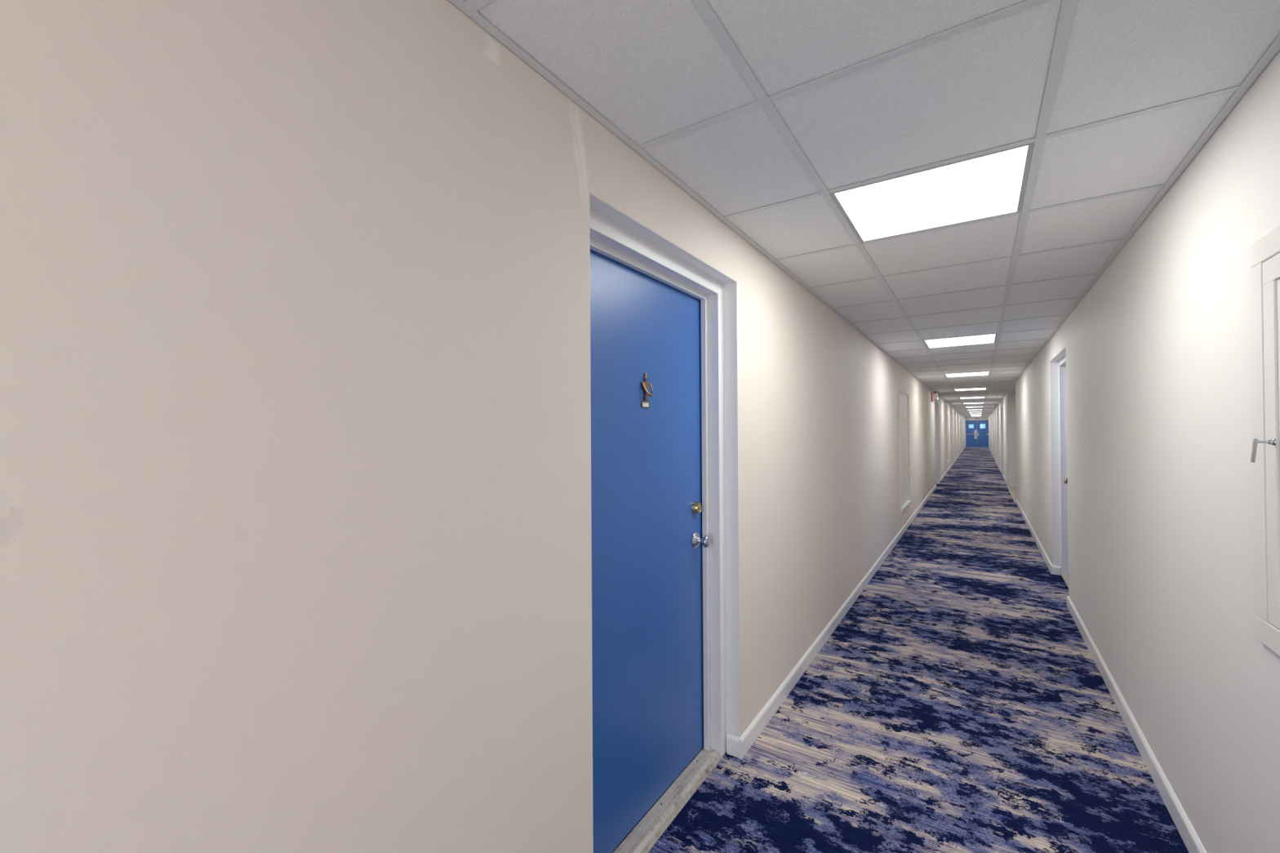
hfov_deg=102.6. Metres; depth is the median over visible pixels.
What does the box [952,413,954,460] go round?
door
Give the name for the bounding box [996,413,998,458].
access panel
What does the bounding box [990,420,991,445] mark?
door
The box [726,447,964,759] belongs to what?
baseboard
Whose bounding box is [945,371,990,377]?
ceiling light
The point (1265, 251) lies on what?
access panel
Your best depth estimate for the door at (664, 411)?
1.89 m
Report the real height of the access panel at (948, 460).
1.620 m
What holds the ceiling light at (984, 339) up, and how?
attached to the ceiling
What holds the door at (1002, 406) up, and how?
in the wall at (1160, 469)
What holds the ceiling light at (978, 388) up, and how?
attached to the ceiling
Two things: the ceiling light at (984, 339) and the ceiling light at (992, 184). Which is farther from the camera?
the ceiling light at (984, 339)
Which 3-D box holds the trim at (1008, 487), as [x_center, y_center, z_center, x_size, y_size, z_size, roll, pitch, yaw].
[7.817,1.413,10.789,0.040,0.007,3.190,-1,-1,33]
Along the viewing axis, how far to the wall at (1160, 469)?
1.74 m
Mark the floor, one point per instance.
(959, 704)
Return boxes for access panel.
[899,388,911,514]
[946,412,949,462]
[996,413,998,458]
[1249,225,1279,656]
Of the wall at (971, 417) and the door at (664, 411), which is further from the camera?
the wall at (971, 417)
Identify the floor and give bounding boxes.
[612,447,1188,852]
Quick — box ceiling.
[448,0,1279,417]
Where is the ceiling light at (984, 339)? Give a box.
[923,333,997,348]
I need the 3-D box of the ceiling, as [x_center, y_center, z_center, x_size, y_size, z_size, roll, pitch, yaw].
[11.935,-0.834,16.610,3.722,0.100,47.270,-1,-1,33]
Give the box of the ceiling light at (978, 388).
[954,387,986,391]
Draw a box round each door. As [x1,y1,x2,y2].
[589,192,740,852]
[934,401,938,484]
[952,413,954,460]
[960,419,961,450]
[964,419,988,448]
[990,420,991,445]
[1000,406,1003,471]
[1049,347,1068,587]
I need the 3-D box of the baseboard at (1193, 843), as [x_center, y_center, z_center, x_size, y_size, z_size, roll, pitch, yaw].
[12.504,1.389,16.154,1.913,0.080,46.950,-1,-1,33]
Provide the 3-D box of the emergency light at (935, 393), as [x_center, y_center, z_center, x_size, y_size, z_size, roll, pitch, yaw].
[6.734,-0.694,11.674,0.085,0.177,0.300,-1,-1,33]
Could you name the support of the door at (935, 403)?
in the wall at (295, 436)
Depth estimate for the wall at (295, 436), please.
0.81 m
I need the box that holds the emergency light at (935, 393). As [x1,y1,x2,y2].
[933,391,937,399]
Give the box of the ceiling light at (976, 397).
[959,396,985,399]
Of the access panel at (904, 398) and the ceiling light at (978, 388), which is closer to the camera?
the access panel at (904, 398)
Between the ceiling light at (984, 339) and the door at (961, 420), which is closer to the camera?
the ceiling light at (984, 339)
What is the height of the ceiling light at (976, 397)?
0.059 m
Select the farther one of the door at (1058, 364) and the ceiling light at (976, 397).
the ceiling light at (976, 397)
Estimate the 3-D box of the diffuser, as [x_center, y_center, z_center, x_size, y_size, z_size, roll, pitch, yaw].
[9.144,-0.792,14.114,0.552,0.004,0.557,-1,-1,33]
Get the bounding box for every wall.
[0,0,964,852]
[964,416,988,447]
[988,49,1279,852]
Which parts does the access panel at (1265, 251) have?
latch lever, cabinet door, door panel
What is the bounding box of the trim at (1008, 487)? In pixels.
[1007,486,1016,502]
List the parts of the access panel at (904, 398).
panel frame, sill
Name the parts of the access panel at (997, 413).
panel frame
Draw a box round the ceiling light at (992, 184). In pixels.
[830,142,1034,242]
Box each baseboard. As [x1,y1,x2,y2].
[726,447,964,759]
[988,447,1206,852]
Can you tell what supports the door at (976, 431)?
in the wall at (971, 417)

